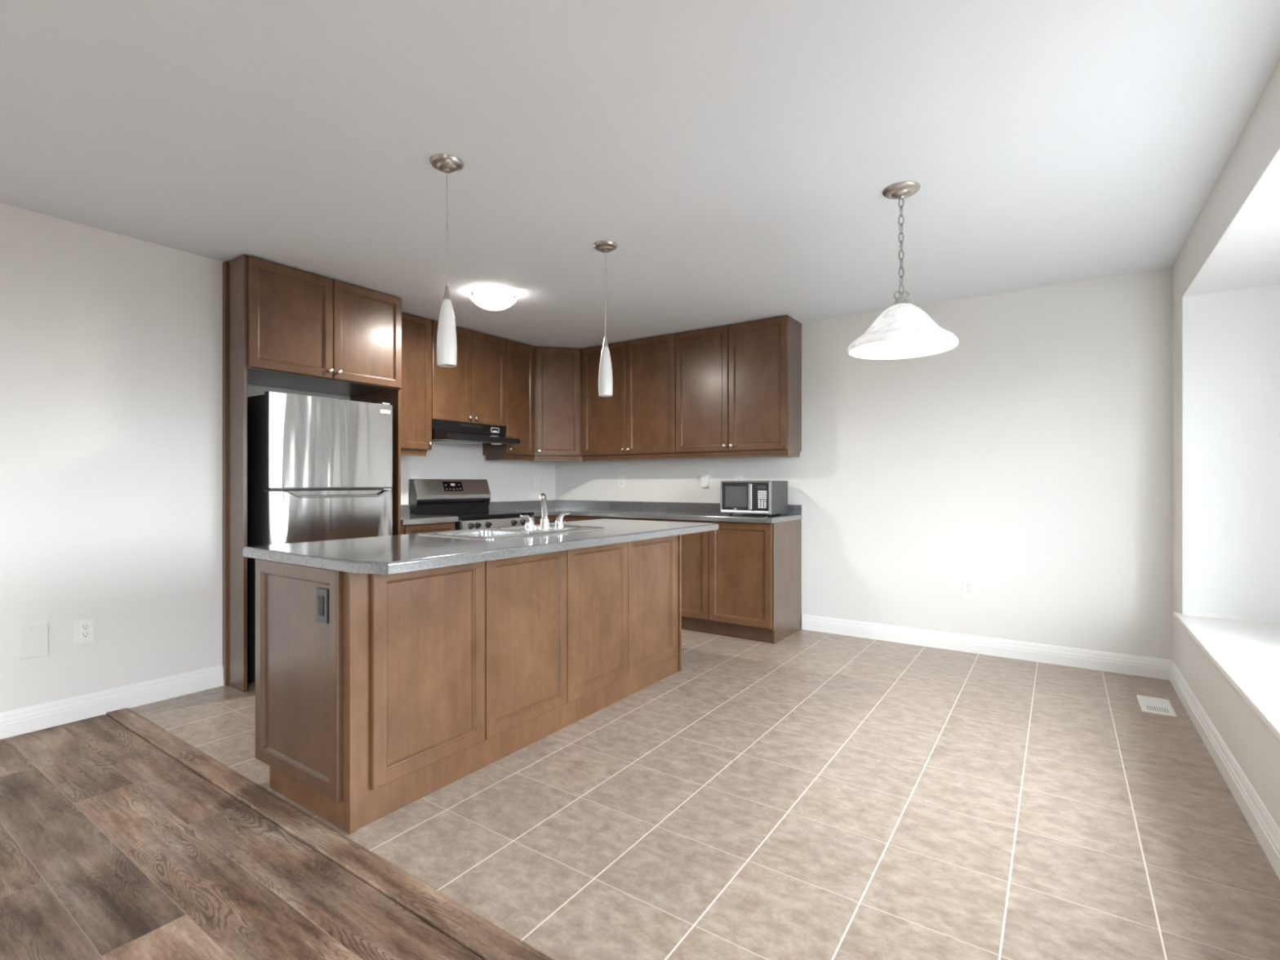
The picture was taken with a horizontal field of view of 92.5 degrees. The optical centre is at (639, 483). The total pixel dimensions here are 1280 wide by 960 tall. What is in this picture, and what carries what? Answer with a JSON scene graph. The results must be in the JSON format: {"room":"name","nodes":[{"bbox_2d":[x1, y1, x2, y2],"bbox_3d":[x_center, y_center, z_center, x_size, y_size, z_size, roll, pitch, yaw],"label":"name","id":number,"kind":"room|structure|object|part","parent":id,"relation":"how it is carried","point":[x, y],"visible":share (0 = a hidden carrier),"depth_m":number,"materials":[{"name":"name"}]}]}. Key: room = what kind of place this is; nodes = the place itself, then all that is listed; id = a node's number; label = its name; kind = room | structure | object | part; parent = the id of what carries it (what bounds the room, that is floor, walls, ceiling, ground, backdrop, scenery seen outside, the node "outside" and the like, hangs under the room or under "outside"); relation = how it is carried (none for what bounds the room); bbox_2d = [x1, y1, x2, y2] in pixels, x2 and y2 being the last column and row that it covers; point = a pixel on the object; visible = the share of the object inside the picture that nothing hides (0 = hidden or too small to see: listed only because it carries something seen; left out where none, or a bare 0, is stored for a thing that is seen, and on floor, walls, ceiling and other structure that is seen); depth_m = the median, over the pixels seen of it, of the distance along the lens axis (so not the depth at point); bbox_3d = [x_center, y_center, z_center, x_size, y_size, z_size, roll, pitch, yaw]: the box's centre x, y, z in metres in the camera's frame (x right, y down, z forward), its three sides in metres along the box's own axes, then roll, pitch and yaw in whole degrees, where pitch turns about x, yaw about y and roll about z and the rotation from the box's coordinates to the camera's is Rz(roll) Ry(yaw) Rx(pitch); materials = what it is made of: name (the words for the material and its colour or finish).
{"room":"kitchen","nodes":[
{"label":"kitchen","id":0,"kind":"room"},
{"bbox_2d":[0,714,484,959],"bbox_3d":[-2.357,1.193,-0.153,4.846,0.059,4.956,0,0,34],"label":"floor","id":1,"kind":"structure","parent":0,"point":[112,847],"depth_m":1.81,"materials":[{"name":"brown wood"}]},
{"bbox_2d":[0,202,555,712],"bbox_3d":[-3.231,-0.057,2.778,0.511,2.440,8.800,0,0,34],"label":"wall","id":2,"kind":"structure","parent":0,"point":[111,343],"depth_m":3.11,"materials":[{"name":"paint"}]},
{"bbox_2d":[19,624,48,658],"bbox_3d":[-2.847,0.744,2.877,0.009,0.140,0.096,0,0,34],"label":"blank wall plate","id":3,"kind":"object","parent":2,"relation":"attached to","point":[33,641],"visible":1,"depth_m":2.87,"materials":[{"name":"paint"}]},
{"bbox_2d":[75,617,94,644],"bbox_3d":[-2.744,0.731,3.028,0.008,0.117,0.072,0,0,34],"label":"wall outlet","id":4,"kind":"object","parent":2,"relation":"attached to","point":[84,628],"visible":1,"depth_m":3.03,"materials":[{"name":"white plastic"}]},
{"bbox_2d":[81,623,88,630],"bbox_3d":[-2.742,0.711,3.027,0.003,0.027,0.029,0,0,34],"label":"receptacle","id":5,"kind":"object","parent":4,"relation":"attached to","point":[84,626],"depth_m":3.03,"materials":[{"name":"white plastic"}]},
{"bbox_2d":[81,631,88,638],"bbox_3d":[-2.742,0.750,3.027,0.003,0.027,0.029,0,0,34],"label":"receptacle","id":6,"kind":"object","parent":4,"relation":"attached to","point":[84,634],"depth_m":3.03,"materials":[{"name":"white plastic"}]},
{"bbox_2d":[0,664,224,739],"bbox_3d":[-3.920,1.104,1.307,0.016,0.118,5.394,0,0,34],"label":"baseboard","id":7,"kind":"structure","parent":2,"relation":"attached to","point":[14,722],"depth_m":3.08,"materials":[{"name":"paint"}]},
{"bbox_2d":[247,255,401,396],"bbox_3d":[-2.144,-0.958,3.972,0.647,0.631,0.964,0,0,34],"label":"upper cabinet","id":8,"kind":"object","parent":2,"relation":"attached to","point":[307,331],"visible":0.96,"depth_m":3.76,"materials":[{"name":"brown wood"}]},
{"bbox_3d":[-2.048,-0.957,3.611,0.020,0.616,0.478,0,0,34],"label":"door","id":9,"kind":"part","parent":8,"relation":"part of","materials":[{"name":"brown wood"}]},
{"bbox_3d":[-1.907,-0.694,3.773,0.030,0.031,0.031,0,0,34],"label":"knob","id":10,"kind":"part","parent":8,"relation":"part of","materials":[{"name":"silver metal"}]},
{"bbox_3d":[-1.874,-0.694,3.821,0.030,0.031,0.031,0,0,34],"label":"knob","id":11,"kind":"part","parent":8,"relation":"part of","materials":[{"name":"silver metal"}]},
{"bbox_3d":[-1.774,-0.957,4.009,0.020,0.616,0.478,0,0,34],"label":"door","id":12,"kind":"part","parent":8,"relation":"part of","materials":[{"name":"brown wood"}]},
{"bbox_2d":[400,504,408,514],"bbox_3d":[-1.998,0.211,4.742,0.019,0.076,0.470,0,0,34],"label":"backsplash","id":13,"kind":"structure","parent":2,"relation":"attached to","point":[404,508],"depth_m":4.90,"materials":[{"name":"grey laminate"}]},
{"bbox_2d":[400,311,432,456],"bbox_3d":[-1.863,-0.741,4.646,0.348,1.065,0.465,0,0,34],"label":"upper cabinet","id":14,"kind":"object","parent":2,"relation":"attached to","point":[416,331],"visible":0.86,"depth_m":4.65,"materials":[{"name":"brown wood"}]},
{"bbox_3d":[-1.778,-0.232,4.567,0.024,0.047,0.430,0,0,34],"label":"light rail","id":15,"kind":"part","parent":14,"relation":"part of","materials":[{"name":"brown wood"}]},
{"bbox_2d":[431,320,506,426],"bbox_3d":[-1.511,-0.886,5.159,0.348,0.775,0.775,0,0,34],"label":"upper cabinet","id":16,"kind":"object","parent":2,"relation":"attached to","point":[473,391],"visible":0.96,"depth_m":5.09,"materials":[{"name":"brown wood"}]},
{"bbox_3d":[-1.510,-0.881,4.923,0.020,0.765,0.382,0,0,34],"label":"door","id":17,"kind":"part","parent":16,"relation":"part of","materials":[{"name":"brown wood"}]},
{"bbox_3d":[-1.290,-0.881,5.243,0.020,0.765,0.382,0,0,34],"label":"door","id":18,"kind":"part","parent":16,"relation":"part of","materials":[{"name":"brown wood"}]},
{"bbox_2d":[431,419,519,445],"bbox_3d":[-1.452,-0.414,5.119,0.489,0.174,0.765,0,0,34],"label":"range hood","id":19,"kind":"object","parent":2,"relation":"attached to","point":[444,432],"visible":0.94,"depth_m":5.00,"materials":[{"name":"black metal"}]},
{"bbox_2d":[482,338,534,461],"bbox_3d":[-1.188,-0.741,5.630,0.348,1.065,0.363,0,0,34],"label":"upper cabinet","id":20,"kind":"object","parent":2,"relation":"attached to","point":[520,357],"visible":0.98,"depth_m":5.54,"materials":[{"name":"brown wood"}]},
{"bbox_3d":[-1.093,-0.232,5.565,0.024,0.047,0.363,0,0,34],"label":"light rail","id":21,"kind":"part","parent":20,"relation":"part of","materials":[{"name":"brown wood"}]},
{"bbox_3d":[-1.080,-0.762,5.549,0.020,1.008,0.346,0,0,34],"label":"door","id":22,"kind":"part","parent":20,"relation":"part of","materials":[{"name":"brown wood"}]},
{"bbox_2d":[533,475,538,486],"bbox_3d":[-1.044,-0.022,6.143,0.007,0.117,0.072,0,0,34],"label":"wall outlet","id":23,"kind":"object","parent":2,"relation":"attached to","point":[535,477],"visible":1,"depth_m":6.14,"materials":[{"name":"white plastic"}]},
{"bbox_2d":[0,0,1279,348],"bbox_3d":[-1.418,-1.327,1.534,5.207,0.100,8.800,0,0,34],"label":"ceiling","id":24,"kind":"structure","parent":0,"point":[738,157],"depth_m":2.26,"materials":[{"name":"paint"}]},
{"bbox_2d":[429,153,463,367],"bbox_3d":[-0.769,-0.873,2.438,0.130,0.809,0.130,0,0,34],"label":"pendant light","id":25,"kind":"object","parent":24,"relation":"hanging from","point":[446,343],"visible":1,"depth_m":2.41,"materials":[{"name":"white glass"}]},
{"bbox_3d":[-0.769,-0.600,2.438,0.078,0.263,0.078,0,0,34],"label":"lamp shade","id":26,"kind":"part","parent":25,"relation":"part of","materials":[{"name":"white glass"}]},
{"bbox_3d":[-0.768,-1.010,2.438,0.006,0.464,0.004,0,0,34],"label":"cord","id":27,"kind":"part","parent":25,"relation":"part of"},
{"bbox_2d":[469,288,516,311],"bbox_3d":[-0.985,-1.220,4.108,0.310,0.113,0.312,0,0,34],"label":"flush ceiling light","id":28,"kind":"object","parent":24,"relation":"attached to","point":[488,299],"visible":1,"depth_m":4.02,"materials":[{"name":"glass"}]},
{"bbox_2d":[593,240,617,396],"bbox_3d":[-0.185,-0.873,3.286,0.130,0.809,0.130,0,0,34],"label":"pendant light","id":29,"kind":"object","parent":24,"relation":"hanging from","point":[605,373],"visible":1,"depth_m":3.26,"materials":[{"name":"white glass"}]},
{"bbox_3d":[-0.184,-1.010,3.285,0.006,0.464,0.004,0,0,34],"label":"cord","id":30,"kind":"part","parent":29,"relation":"part of","materials":[{"name":"silver metal"}]},
{"bbox_3d":[-0.185,-0.600,3.286,0.078,0.263,0.078,0,0,34],"label":"lamp shade","id":31,"kind":"part","parent":29,"relation":"part of","materials":[{"name":"white glass"}]},
{"bbox_2d":[847,181,958,359],"bbox_3d":[1.137,-0.929,2.665,0.444,0.696,0.444,0,0,34],"label":"pendant","id":32,"kind":"object","parent":24,"relation":"hanging from","point":[902,331],"visible":1,"depth_m":2.63,"materials":[{"name":"white glass"}]},
{"bbox_3d":[1.137,-1.031,2.665,0.018,0.428,0.018,0,0,43],"label":"chain","id":33,"kind":"part","parent":32,"relation":"part of","materials":[{"name":"silver metal"}]},
{"bbox_3d":[1.137,-0.678,2.665,0.444,0.194,0.444,0,0,34],"label":"lamp shade","id":34,"kind":"part","parent":32,"relation":"part of","materials":[{"name":"white glass"}]},
{"bbox_3d":[1.163,-1.004,2.655,0.082,0.472,0.026,0,0,9],"label":"cord","id":35,"kind":"part","parent":32,"relation":"part of","materials":[{"name":"silver metal"}]},
{"bbox_2d":[129,629,1279,959],"bbox_3d":[0.009,1.193,3.614,5.207,0.060,3.755,0,0,34],"label":"floor","id":36,"kind":"structure","parent":0,"point":[807,794],"depth_m":2.13,"materials":[{"name":"beige tile"}]},
{"bbox_2d":[222,253,247,692],"bbox_3d":[-2.447,-0.055,3.575,0.597,2.436,0.031,0,0,34],"label":"end panel","id":37,"kind":"object","parent":36,"relation":"on","point":[234,271],"visible":0.56,"depth_m":3.46,"materials":[{"name":"brown wood"}]},
{"bbox_2d":[247,391,392,682],"bbox_3d":[-2.118,0.321,3.896,0.711,1.684,0.765,0,0,34],"label":"refrigerator","id":38,"kind":"object","parent":36,"relation":"on","point":[319,468],"visible":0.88,"depth_m":3.58,"materials":[{"name":"silver metal"}]},
{"bbox_3d":[-1.853,0.551,3.715,0.060,1.013,0.763,0,0,34],"label":"fridge door","id":39,"kind":"part","parent":38,"relation":"part of","materials":[{"name":"silver metal"}]},
{"bbox_3d":[-1.853,-0.241,3.715,0.060,0.536,0.763,0,0,34],"label":"freezer door","id":40,"kind":"part","parent":38,"relation":"part of","materials":[{"name":"silver metal"}]},
{"bbox_3d":[-1.812,0.064,3.720,0.008,0.044,0.653,0,0,34],"label":"handle","id":41,"kind":"part","parent":38,"relation":"part of","materials":[{"name":"silver metal"}]},
{"bbox_2d":[105,707,553,959],"bbox_3d":[-0.813,1.165,1.850,4.522,0.018,0.093,0,0,34],"label":"trim","id":42,"kind":"structure","parent":36,"relation":"on","point":[486,940],"depth_m":1.90,"materials":[{"name":"brown wood"}]},
{"bbox_2d":[350,390,400,535],"bbox_3d":[-1.897,0.261,4.375,0.597,1.803,0.019,0,0,34],"label":"panel","id":43,"kind":"object","parent":36,"relation":"on","point":[393,397],"visible":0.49,"depth_m":4.22,"materials":[{"name":"brown wood"}]},
{"bbox_2d":[400,521,455,534],"bbox_3d":[-1.744,0.725,4.568,0.633,0.875,0.470,0,0,34],"label":"base cabinet","id":44,"kind":"object","parent":36,"relation":"on","point":[438,526],"visible":0.02,"depth_m":4.39,"materials":[{"name":"brown wood"}]},
{"bbox_2d":[400,504,458,524],"bbox_3d":[-1.748,0.230,4.571,0.624,0.114,0.470,0,0,34],"label":"countertop","id":45,"kind":"structure","parent":44,"relation":"on","point":[406,518],"depth_m":4.49,"materials":[{"name":"grey laminate"}]},
{"bbox_2d":[255,534,681,834],"bbox_3d":[-0.630,0.725,3.089,0.685,0.875,2.167,0,0,34],"label":"kitchen island","id":46,"kind":"object","parent":36,"relation":"on","point":[415,683],"visible":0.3,"depth_m":2.34,"materials":[{"name":"brown wood"}]},
{"bbox_3d":[-1.241,0.676,2.207,0.584,0.774,0.020,0,0,34],"label":"door","id":47,"kind":"part","parent":46,"relation":"part of","materials":[{"name":"brown wood"}]},
{"bbox_2d":[315,587,328,624],"bbox_3d":[-1.093,0.421,2.101,0.072,0.117,0.008,0,0,34],"label":"island outlet","id":48,"kind":"object","parent":46,"relation":"attached to","point":[322,594],"visible":1,"depth_m":2.09,"materials":[{"name":"black plastic"}]},
{"bbox_2d":[318,595,322,604],"bbox_3d":[-1.094,0.401,2.099,0.029,0.027,0.003,0,0,34],"label":"receptacle","id":49,"kind":"object","parent":48,"relation":"attached to","point":[320,597],"depth_m":2.10,"materials":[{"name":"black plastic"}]},
{"bbox_2d":[318,607,322,615],"bbox_3d":[-1.094,0.440,2.099,0.029,0.027,0.003,0,0,34],"label":"receptacle","id":50,"kind":"object","parent":48,"relation":"attached to","point":[320,609],"depth_m":2.10,"materials":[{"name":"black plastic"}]},
{"bbox_3d":[-0.775,0.667,2.290,0.020,0.757,0.494,0,0,34],"label":"panel","id":51,"kind":"part","parent":46,"relation":"part of","materials":[{"name":"brown wood"}]},
{"bbox_2d":[242,519,718,574],"bbox_3d":[-0.533,0.268,3.089,0.890,0.038,2.302,0,0,34],"label":"island countertop","id":52,"kind":"structure","parent":46,"relation":"on","point":[397,553],"depth_m":2.40,"materials":[{"name":"grey laminate"}]},
{"bbox_2d":[418,524,604,539],"bbox_3d":[-0.634,0.329,3.171,0.515,0.174,0.841,0,0,34],"label":"sink","id":53,"kind":"object","parent":52,"relation":"in","point":[510,531],"visible":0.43,"depth_m":3.18,"materials":[{"name":"metal"}]},
{"bbox_3d":[-0.777,0.330,3.030,0.360,0.172,0.367,0,0,34],"label":"bowl","id":54,"kind":"part","parent":53,"relation":"part of","materials":[{"name":"metal"}]},
{"bbox_3d":[-0.550,0.330,3.360,0.360,0.172,0.354,0,0,34],"label":"bowl","id":55,"kind":"part","parent":53,"relation":"part of","materials":[{"name":"metal"}]},
{"bbox_2d":[519,493,569,533],"bbox_3d":[-0.529,0.148,3.099,0.186,0.192,0.359,0,0,34],"label":"faucet","id":56,"kind":"object","parent":52,"relation":"on","point":[544,526],"visible":1,"depth_m":3.05,"materials":[{"name":"silver metal"}]},
{"bbox_3d":[-0.550,0.190,2.954,0.049,0.081,0.097,0,0,34],"label":"handle","id":57,"kind":"part","parent":56,"relation":"part of","materials":[{"name":"silver metal"}]},
{"bbox_3d":[-0.496,0.116,3.153,0.033,0.129,0.217,0,0,-13],"label":"spout","id":58,"kind":"part","parent":56,"relation":"part of","materials":[{"name":"silver metal"}]},
{"bbox_3d":[-0.476,0.237,3.062,0.056,0.014,0.290,0,0,34],"label":"deck plate","id":59,"kind":"part","parent":56,"relation":"part of","materials":[{"name":"silver metal"}]},
{"bbox_3d":[-0.476,0.202,3.062,0.052,0.058,0.052,0,0,34],"label":"spout","id":60,"kind":"part","parent":56,"relation":"part of","materials":[{"name":"silver metal"}]},
{"bbox_3d":[-0.402,0.190,3.170,0.049,0.081,0.097,0,0,34],"label":"handle","id":61,"kind":"part","parent":56,"relation":"part of","materials":[{"name":"silver metal"}]},
{"bbox_3d":[-0.492,0.667,2.702,0.020,0.757,0.496,0,0,34],"label":"panel","id":62,"kind":"part","parent":46,"relation":"part of","materials":[{"name":"brown wood"}]},
{"bbox_3d":[-0.210,0.667,3.113,0.020,0.757,0.491,0,0,34],"label":"panel","id":63,"kind":"part","parent":46,"relation":"part of","materials":[{"name":"brown wood"}]},
{"bbox_3d":[0.075,0.667,3.528,0.020,0.757,0.505,0,0,34],"label":"panel","id":64,"kind":"part","parent":46,"relation":"part of","materials":[{"name":"brown wood"}]},
{"bbox_2d":[409,479,534,530],"bbox_3d":[-1.353,0.549,5.050,0.691,1.167,0.763,0,0,34],"label":"range","id":65,"kind":"object","parent":36,"relation":"on","point":[468,500],"visible":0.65,"depth_m":5.05,"materials":[{"name":"silver metal"}]},
{"bbox_3d":[-1.270,0.324,4.623,0.038,0.048,0.048,0,0,34],"label":"knob","id":66,"kind":"part","parent":65,"relation":"part of","materials":[{"name":"black plastic"}]},
{"bbox_2d":[412,510,533,519],"bbox_3d":[-1.364,0.256,5.058,0.609,0.022,0.761,0,0,34],"label":"cooktop","id":67,"kind":"object","parent":65,"relation":"in","point":[462,514],"depth_m":4.96,"materials":[{"name":"black glass"}]},
{"bbox_3d":[-1.233,0.324,4.677,0.038,0.048,0.048,0,0,34],"label":"knob","id":68,"kind":"part","parent":65,"relation":"part of","materials":[{"name":"black plastic"}]},
{"bbox_3d":[-1.175,0.324,4.763,0.038,0.048,0.048,0,0,34],"label":"knob","id":69,"kind":"part","parent":65,"relation":"part of","materials":[{"name":"black plastic"}]},
{"bbox_3d":[-1.119,0.330,4.890,0.039,0.115,0.760,0,0,34],"label":"control panel","id":70,"kind":"part","parent":65,"relation":"part of","materials":[{"name":"silver metal"}]},
{"bbox_3d":[-1.021,0.324,4.986,0.038,0.048,0.048,0,0,34],"label":"knob","id":71,"kind":"part","parent":65,"relation":"part of","materials":[{"name":"black plastic"}]},
{"bbox_3d":[-0.962,0.324,5.073,0.038,0.048,0.048,0,0,34],"label":"knob","id":72,"kind":"part","parent":65,"relation":"part of","materials":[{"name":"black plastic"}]},
{"bbox_2d":[533,515,557,524],"bbox_3d":[-1.069,0.725,5.551,0.633,0.875,0.380,0,0,34],"label":"base cabinet","id":73,"kind":"object","parent":36,"relation":"on","point":[552,518],"visible":0.02,"depth_m":5.44,"materials":[{"name":"brown wood"}]},
{"bbox_2d":[563,515,604,521],"bbox_3d":[-0.349,0.725,5.636,0.443,0.875,0.623,0,0,34],"label":"base cabinet","id":74,"kind":"object","parent":36,"relation":"on","point":[568,517],"visible":0.14,"depth_m":5.43,"materials":[{"name":"brown wood"}]},
{"bbox_2d":[602,516,653,520],"bbox_3d":[0.045,0.725,5.365,0.513,0.875,0.623,0,0,34],"label":"base cabinet","id":75,"kind":"object","parent":36,"relation":"on","point":[604,517],"visible":0.02,"depth_m":5.13,"materials":[{"name":"brown wood"}]},
{"bbox_2d":[652,518,801,644],"bbox_3d":[0.694,0.725,4.938,1.037,0.875,0.593,0,0,34],"label":"base cabinet","id":76,"kind":"object","parent":36,"relation":"on","point":[743,580],"visible":0.74,"depth_m":4.61,"materials":[{"name":"brown wood"}]},
{"bbox_2d":[488,499,802,523],"bbox_3d":[-0.072,0.230,5.230,2.641,0.114,0.980,0,0,34],"label":"countertop","id":77,"kind":"structure","parent":76,"relation":"on","point":[636,509],"depth_m":5.39,"materials":[{"name":"grey laminate"}]},
{"bbox_2d":[720,480,787,515],"bbox_3d":[0.898,0.115,4.824,0.415,0.267,0.384,0,0,34],"label":"microwave","id":78,"kind":"object","parent":77,"relation":"on","point":[766,498],"visible":1,"depth_m":4.68,"materials":[{"name":"silver plastic"}]},
{"bbox_3d":[0.760,0.103,4.711,0.284,0.211,0.004,0,0,34],"label":"door","id":79,"kind":"part","parent":78,"relation":"part of","materials":[{"name":"black glass"}]},
{"bbox_3d":[0.837,0.102,4.645,0.026,0.197,0.020,0,0,34],"label":"handle","id":80,"kind":"part","parent":78,"relation":"part of","materials":[{"name":"silver metal"}]},
{"bbox_3d":[0.919,0.103,4.602,0.096,0.211,0.004,0,0,34],"label":"control panel","id":81,"kind":"part","parent":78,"relation":"part of","materials":[{"name":"black glass"}]},
{"bbox_3d":[0.316,0.672,4.849,0.509,0.757,0.020,0,0,34],"label":"door","id":82,"kind":"part","parent":76,"relation":"part of","materials":[{"name":"brown wood"}]},
{"bbox_3d":[0.740,0.672,4.558,0.509,0.757,0.020,0,0,34],"label":"door","id":83,"kind":"part","parent":76,"relation":"part of","materials":[{"name":"brown wood"}]},
{"bbox_3d":[1.119,0.725,4.657,0.016,0.875,0.575,0,0,34],"label":"panel","id":84,"kind":"part","parent":76,"relation":"part of","materials":[{"name":"brown wood"}]},
{"bbox_2d":[1136,694,1177,716],"bbox_3d":[2.696,1.159,3.200,0.137,0.006,0.283,0,0,34],"label":"floor vent","id":85,"kind":"object","parent":36,"relation":"in","point":[1150,704],"visible":1,"depth_m":3.18,"materials":[{"name":"white plastic"}]},
{"bbox_2d":[555,266,1172,659],"bbox_3d":[1.214,-0.057,5.016,5.007,2.440,0.120,0,0,34],"label":"wall","id":86,"kind":"structure","parent":0,"point":[1028,460],"depth_m":4.14,"materials":[{"name":"paint"}]},
{"bbox_2d":[534,346,582,461],"bbox_3d":[-0.808,-0.741,5.952,0.609,1.065,0.620,0,0,34],"label":"upper cabinet","id":87,"kind":"object","parent":86,"relation":"attached to","point":[557,371],"visible":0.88,"depth_m":5.74,"materials":[{"name":"brown wood"}]},
{"bbox_3d":[-0.768,-0.232,5.760,0.430,0.047,0.024,0,0,-10],"label":"light rail","id":88,"kind":"part","parent":87,"relation":"part of","materials":[{"name":"brown wood"}]},
{"bbox_2d":[618,475,624,487],"bbox_3d":[-0.176,-0.017,5.893,0.072,0.117,0.007,0,0,34],"label":"wall outlet","id":89,"kind":"object","parent":86,"relation":"attached to","point":[621,477],"visible":1,"depth_m":5.89,"materials":[{"name":"white plastic"}]},
{"bbox_2d":[582,333,676,461],"bbox_3d":[-0.050,-0.741,5.597,1.040,1.065,0.348,0,0,34],"label":"upper cabinet","id":90,"kind":"object","parent":86,"relation":"attached to","point":[637,421],"visible":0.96,"depth_m":5.45,"materials":[{"name":"brown wood"}]},
{"bbox_3d":[-0.330,-0.762,5.627,0.507,1.008,0.020,0,0,34],"label":"door","id":91,"kind":"part","parent":90,"relation":"part of","materials":[{"name":"brown wood"}]},
{"bbox_3d":[-0.115,-0.232,5.503,1.040,0.047,0.024,0,0,34],"label":"light rail","id":92,"kind":"part","parent":90,"relation":"part of","materials":[{"name":"brown wood"}]},
{"bbox_3d":[0.092,-0.762,5.337,0.507,1.008,0.020,0,0,34],"label":"door","id":93,"kind":"part","parent":90,"relation":"part of","materials":[{"name":"brown wood"}]},
{"bbox_2d":[488,499,801,514],"bbox_3d":[-0.073,0.211,5.231,2.640,0.076,0.980,0,0,34],"label":"backsplash","id":94,"kind":"structure","parent":86,"relation":"attached to","point":[673,506],"depth_m":5.78,"materials":[{"name":"grey laminate"}]},
{"bbox_2d":[700,474,708,488],"bbox_3d":[0.566,-0.017,5.369,0.072,0.117,0.030,0,0,34],"label":"wall outlet","id":95,"kind":"object","parent":86,"relation":"attached to","point":[704,477],"visible":1,"depth_m":5.36,"materials":[{"name":"white plastic"}]},
{"bbox_2d":[675,315,801,458],"bbox_3d":[0.786,-0.741,5.024,0.985,1.065,0.348,0,0,34],"label":"upper cabinet","id":96,"kind":"object","parent":86,"relation":"attached to","point":[739,385],"visible":1,"depth_m":4.87,"materials":[{"name":"brown wood"}]},
{"bbox_3d":[0.507,-0.762,5.052,0.488,1.008,0.020,0,0,34],"label":"door","id":97,"kind":"part","parent":96,"relation":"part of","materials":[{"name":"brown wood"}]},
{"bbox_3d":[0.721,-0.232,4.929,0.985,0.047,0.024,0,0,34],"label":"light rail","id":98,"kind":"part","parent":96,"relation":"part of","materials":[{"name":"brown wood"}]},
{"bbox_3d":[0.913,-0.762,4.774,0.488,1.008,0.020,0,0,34],"label":"door","id":99,"kind":"part","parent":96,"relation":"part of","materials":[{"name":"brown wood"}]},
{"bbox_2d":[735,475,743,480],"bbox_3d":[0.843,-0.010,5.193,0.072,0.117,0.007,0,0,34],"label":"wall outlet","id":100,"kind":"object","parent":86,"relation":"attached to","point":[738,477],"visible":0.29,"depth_m":5.19,"materials":[{"name":"white plastic"}]},
{"bbox_2d":[962,579,973,597],"bbox_3d":[2.260,0.725,4.220,0.072,0.117,0.007,0,0,34],"label":"wall outlet","id":101,"kind":"object","parent":86,"relation":"attached to","point":[967,584],"visible":1,"depth_m":4.22,"materials":[{"name":"white plastic"}]},
{"bbox_2d":[964,583,970,587],"bbox_3d":[2.259,0.705,4.218,0.033,0.027,0.002,0,0,34],"label":"receptacle","id":102,"kind":"object","parent":101,"relation":"attached to","point":[966,585],"depth_m":4.22,"materials":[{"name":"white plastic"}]},
{"bbox_2d":[964,589,970,593],"bbox_3d":[2.259,0.744,4.218,0.033,0.027,0.002,0,0,34],"label":"receptacle","id":103,"kind":"object","parent":101,"relation":"attached to","point":[966,591],"depth_m":4.22,"materials":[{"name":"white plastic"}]},
{"bbox_2d":[801,613,1172,679],"bbox_3d":[2.215,1.104,4.246,2.244,0.118,0.016,0,0,34],"label":"baseboard","id":104,"kind":"structure","parent":86,"relation":"attached to","point":[1136,665],"depth_m":4.11,"materials":[{"name":"paint"}]},
{"bbox_2d":[1172,60,1279,829],"bbox_3d":[0.953,-0.057,-0.154,0.654,2.440,8.700,0,0,34],"label":"wall","id":105,"kind":"structure","parent":0,"point":[1231,308],"depth_m":3.16,"materials":[{"name":"paint"}]},
{"bbox_2d":[1168,660,1279,879],"bbox_3d":[0.705,1.104,0.077,0.016,0.118,8.600,0,0,34],"label":"baseboard","id":106,"kind":"structure","parent":105,"relation":"attached to","point":[1264,827],"depth_m":2.29,"materials":[{"name":"paint"}]},
{"bbox_2d":[1173,611,1279,746],"bbox_3d":[2.367,0.750,2.021,0.583,0.075,2.947,0,0,34],"label":"sill","id":107,"kind":"structure","parent":105,"relation":"attached to","point":[1246,654],"depth_m":2.53,"materials":[{"name":"paint"}]},
{"bbox_2d":[1185,610,1279,623],"bbox_3d":[3.171,0.702,3.155,0.542,0.022,0.012,0,0,34],"label":"trim","id":108,"kind":"structure","parent":105,"relation":"attached to","point":[1187,613],"depth_m":3.20,"materials":[{"name":"paint"}]}
]}

